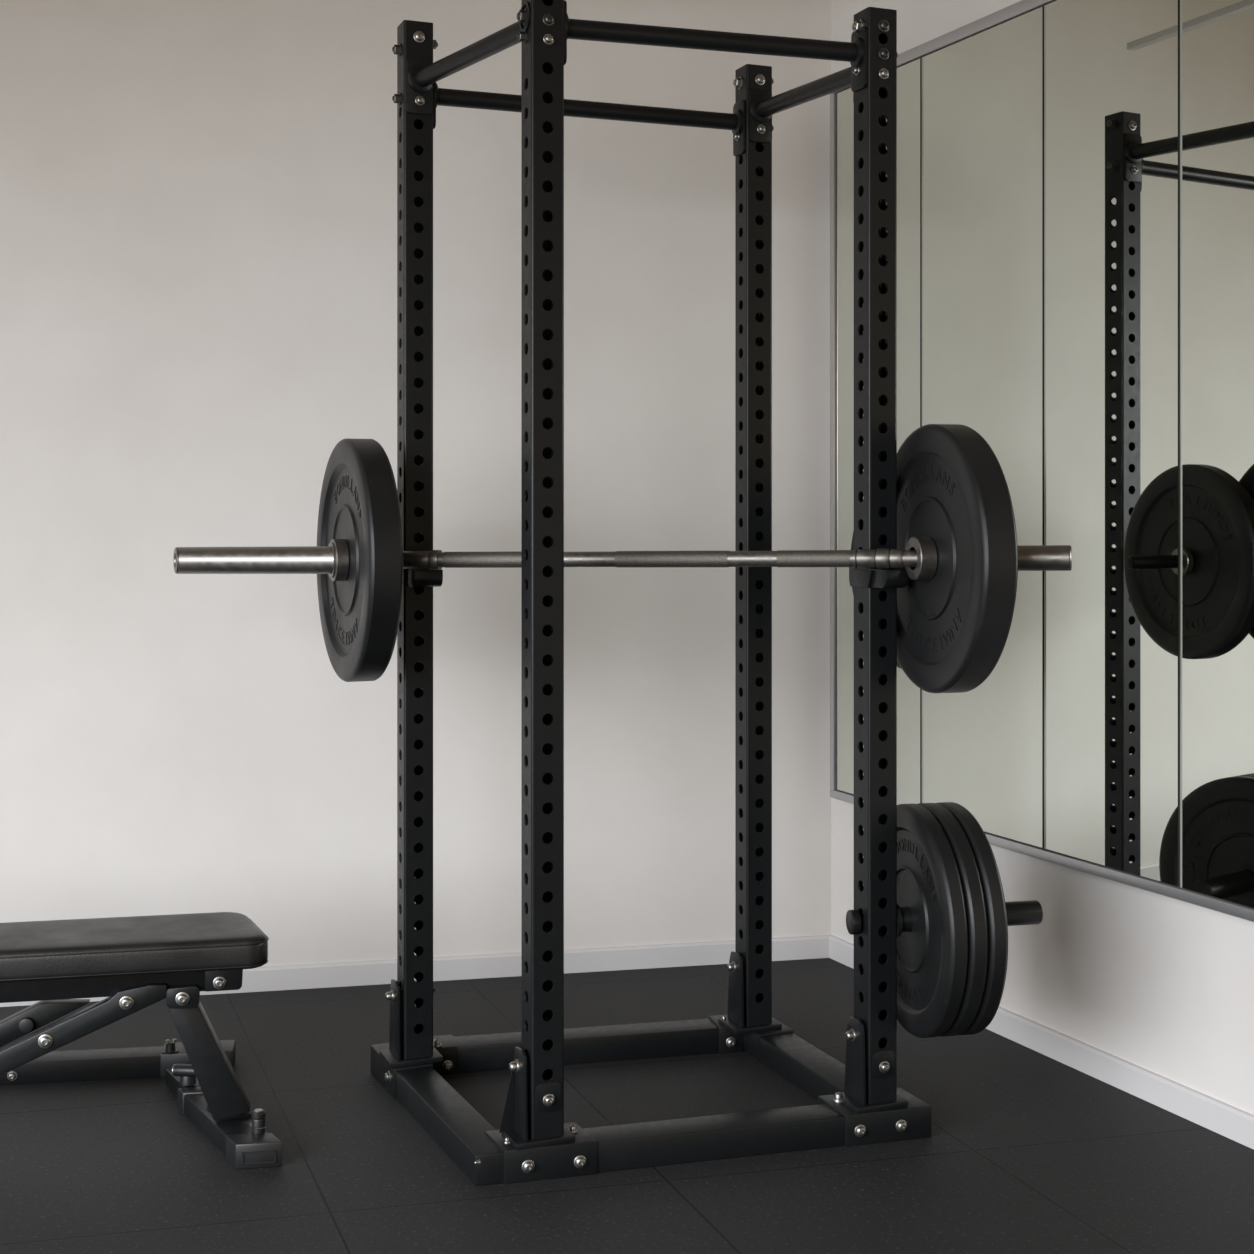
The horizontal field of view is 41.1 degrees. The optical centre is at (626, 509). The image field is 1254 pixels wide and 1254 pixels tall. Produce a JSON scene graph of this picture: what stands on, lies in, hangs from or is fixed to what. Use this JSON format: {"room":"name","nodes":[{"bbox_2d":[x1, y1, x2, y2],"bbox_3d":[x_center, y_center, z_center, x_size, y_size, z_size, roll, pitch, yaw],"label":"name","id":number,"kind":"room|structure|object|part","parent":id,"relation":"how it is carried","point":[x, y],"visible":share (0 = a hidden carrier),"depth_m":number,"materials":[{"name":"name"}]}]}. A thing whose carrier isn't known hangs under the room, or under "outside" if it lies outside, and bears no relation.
{"room":"gym","nodes":[
{"label":"gym","id":0,"kind":"room"},
{"bbox_2d":[0,0,830,966],"bbox_3d":[-1.694,-0.350,3.904,5.552,3.000,0.148,0,0,-12],"label":"wall","id":1,"kind":"structure","parent":0,"point":[198,198],"depth_m":4.05,"materials":[{"name":"paint"}]},
{"bbox_2d":[0,935,829,1006],"bbox_3d":[-1.760,1.121,3.810,4.720,0.057,0.012,0,0,-12],"label":"baseboard","id":2,"kind":"structure","parent":1,"relation":"attached to","point":[461,967],"depth_m":4.12,"materials":[{"name":"grey paint"}]},
{"bbox_2d":[0,958,1253,1253],"bbox_3d":[-0.250,1.175,0.761,5.900,0.050,8.400,0,0,-22],"label":"floor","id":3,"kind":"structure","parent":0,"point":[1027,1151],"depth_m":2.97,"materials":[{"name":"rubber"}]},
{"bbox_2d":[0,912,281,1168],"bbox_3d":[-1.234,0.952,3.104,1.190,0.396,0.619,0,0,-9],"label":"weight bench","id":4,"kind":"object","parent":3,"relation":"on","point":[137,963],"visible":1,"depth_m":2.99,"materials":[{"name":"black leather"},{"name":"black powder-coated steel"}]},
{"bbox_3d":[-1.109,0.954,3.016,0.271,0.131,0.028,0,0,-12],"label":"diagonal arm","id":5,"kind":"part","parent":4,"relation":"part of","materials":[{"name":"black metal"}]},
{"bbox_3d":[-1.018,0.941,2.958,0.395,0.190,0.096,0,0,-22],"label":"diagonal arm","id":6,"kind":"part","parent":4,"relation":"part of","materials":[{"name":"black metal"}]},
{"bbox_3d":[-1.223,0.839,2.946,1.013,0.056,0.062,0,0,-12],"label":"pad rail","id":7,"kind":"part","parent":4,"relation":"part of","materials":[{"name":"black metal"}]},
{"bbox_3d":[-0.927,1.091,3.399,0.032,0.020,0.032,0,0,-22],"label":"knob","id":8,"kind":"part","parent":4,"relation":"part of","materials":[{"name":"black plastic"}]},
{"bbox_3d":[-0.843,1.078,3.218,0.057,0.023,0.023,0,0,6],"label":"release lever","id":9,"kind":"part","parent":4,"relation":"part of","materials":[{"name":"black plastic"}]},
{"bbox_3d":[-0.847,1.093,3.227,0.032,0.024,0.032,0,0,-22],"label":"lever post","id":10,"kind":"part","parent":4,"relation":"part of","materials":[{"name":"black plastic"}]},
{"bbox_3d":[-0.758,0.993,3.035,0.146,0.219,0.045,0,0,-12],"label":"leg","id":11,"kind":"part","parent":4,"relation":"part of","materials":[{"name":"black metal"}]},
{"bbox_3d":[-0.733,0.845,3.046,0.067,0.045,0.060,0,0,-12],"label":"plate","id":12,"kind":"part","parent":4,"relation":"part of","materials":[{"name":"black metal"}]},
{"bbox_3d":[-0.731,1.105,3.077,0.073,0.008,0.079,0,0,-22],"label":"weld plate","id":13,"kind":"part","parent":4,"relation":"part of","materials":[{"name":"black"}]},
{"bbox_2d":[371,0,1042,1185],"bbox_3d":[0.129,0.092,3.290,1.120,2.115,0.768,0,0,-22],"label":"power rack","id":14,"kind":"object","parent":3,"relation":"on","point":[860,1101],"visible":0.95,"depth_m":3.06,"materials":[{"name":"black metal"}]},
{"bbox_3d":[-0.430,1.087,3.333,0.108,0.011,0.086,0,0,-22],"label":"foot plate","id":15,"kind":"part","parent":14,"relation":"part of","materials":[{"name":"black metal"}]},
{"bbox_2d":[407,569,442,586],"bbox_3d":[-0.397,0.133,3.279,0.058,0.034,0.061,0,0,-22],"label":"hook","id":16,"kind":"object","parent":14,"relation":"attached to","point":[415,577],"visible":0.91,"depth_m":3.25,"materials":[{"name":"black metal"}]},
{"bbox_2d":[519,1,530,31],"bbox_3d":[-0.177,-0.856,2.903,0.004,0.052,0.052,0,0,-22],"label":"bolt","id":17,"kind":"object","parent":14,"relation":"in","point":[525,12],"depth_m":2.89,"materials":[{"name":"black"}]},
{"bbox_3d":[-0.155,1.087,2.913,0.108,0.011,0.086,0,0,-22],"label":"foot plate","id":18,"kind":"part","parent":14,"relation":"part of","materials":[{"name":"black metal"}]},
{"bbox_3d":[-0.136,1.013,2.886,0.048,0.050,0.002,0,0,-22],"label":"plate","id":19,"kind":"part","parent":14,"relation":"part of","materials":[{"name":"black metal"}]},
{"bbox_3d":[0.260,1.087,3.543,0.108,0.011,0.086,0,0,-22],"label":"foot plate","id":20,"kind":"part","parent":14,"relation":"part of","materials":[{"name":"black metal"}]},
{"bbox_3d":[0.450,1.087,3.084,0.108,0.011,0.086,0,0,-22],"label":"foot plate","id":21,"kind":"part","parent":14,"relation":"part of","materials":[{"name":"black metal"}]},
{"bbox_2d":[849,568,907,587],"bbox_3d":[0.459,0.124,3.055,0.053,0.035,0.124,0,0,-22],"label":"hook","id":22,"kind":"object","parent":14,"relation":"attached to","point":[892,577],"visible":0.98,"depth_m":3.01,"materials":[{"name":"black metal"}]},
{"bbox_2d":[173,537,1071,580],"bbox_3d":[-0.076,0.094,3.157,1.769,0.092,0.122,0,0,16],"label":"barbell","id":23,"kind":"object","parent":22,"relation":"on","point":[919,557],"visible":0.87,"depth_m":3.12,"materials":[{"name":"metal"}]},
{"bbox_2d":[317,438,402,681],"bbox_3d":[-0.531,0.098,3.295,0.065,0.477,0.477,0,0,-22],"label":"weight plate","id":24,"kind":"object","parent":23,"relation":"attached to","point":[359,505],"visible":0.96,"depth_m":3.17,"materials":[{"name":"black rubber"}]},
{"bbox_2d":[897,424,1017,692],"bbox_3d":[0.561,0.086,2.979,0.065,0.477,0.477,0,0,-13],"label":"weight plate","id":25,"kind":"object","parent":23,"relation":"attached to","point":[953,626],"visible":0.92,"depth_m":2.87,"materials":[{"name":"black rubber"}]},
{"bbox_3d":[0.429,0.125,3.066,0.006,0.033,0.082,0,0,-22],"label":"plate","id":26,"kind":"part","parent":22,"relation":"part of","materials":[{"name":"black metal"}]},
{"bbox_3d":[0.469,1.013,3.058,0.048,0.050,0.002,0,0,-22],"label":"plate","id":27,"kind":"part","parent":14,"relation":"part of","materials":[{"name":"black metal"}]},
{"bbox_2d":[897,803,967,1037],"bbox_3d":[0.534,0.758,3.103,0.037,0.421,0.421,0,0,-12],"label":"weight plate","id":28,"kind":"object","parent":14,"relation":"on","point":[932,958],"visible":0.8,"depth_m":3.00,"materials":[{"name":"black rubber"}]},
{"bbox_2d":[918,803,987,1036],"bbox_3d":[0.570,0.758,3.111,0.037,0.421,0.421,0,0,-12],"label":"weight plate","id":29,"kind":"object","parent":14,"relation":"on","point":[965,859],"visible":0.16,"depth_m":2.93,"materials":[{"name":"black rubber"}]},
{"bbox_2d":[936,802,1007,1034],"bbox_3d":[0.607,0.758,3.118,0.037,0.421,0.421,0,0,-12],"label":"weight plate","id":30,"kind":"object","parent":14,"relation":"on","point":[992,886],"visible":0.19,"depth_m":2.94,"materials":[{"name":"black rubber"}]},
{"bbox_2d":[851,524,901,668],"bbox_3d":[0.568,0.109,3.255,0.045,0.412,0.412,0,0,-28],"label":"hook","id":31,"kind":"object","parent":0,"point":[852,542],"visible":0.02,"depth_m":3.41,"materials":[{"name":"black metal"}]},
{"bbox_2d":[831,0,1253,1114],"bbox_3d":[2.131,-0.350,1.083,0.150,3.000,7.252,0,0,-25],"label":"wall","id":32,"kind":"structure","parent":0,"point":[1162,985],"depth_m":3.36,"materials":[{"name":"paint"}]},
{"bbox_2d":[829,935,1253,1148],"bbox_3d":[2.009,1.121,1.152,0.012,0.057,7.020,0,0,-25],"label":"baseboard","id":33,"kind":"structure","parent":32,"relation":"attached to","point":[1229,1121],"depth_m":3.32,"materials":[{"name":"grey paint"}]},
{"bbox_2d":[830,0,1253,921],"bbox_3d":[1.038,-0.174,3.098,0.038,1.790,2.445,0,0,-25],"label":"wall mirror","id":34,"kind":"object","parent":32,"relation":"attached to","point":[1075,178],"visible":0.81,"depth_m":3.32,"materials":[{"name":"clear mirror"}]}
]}

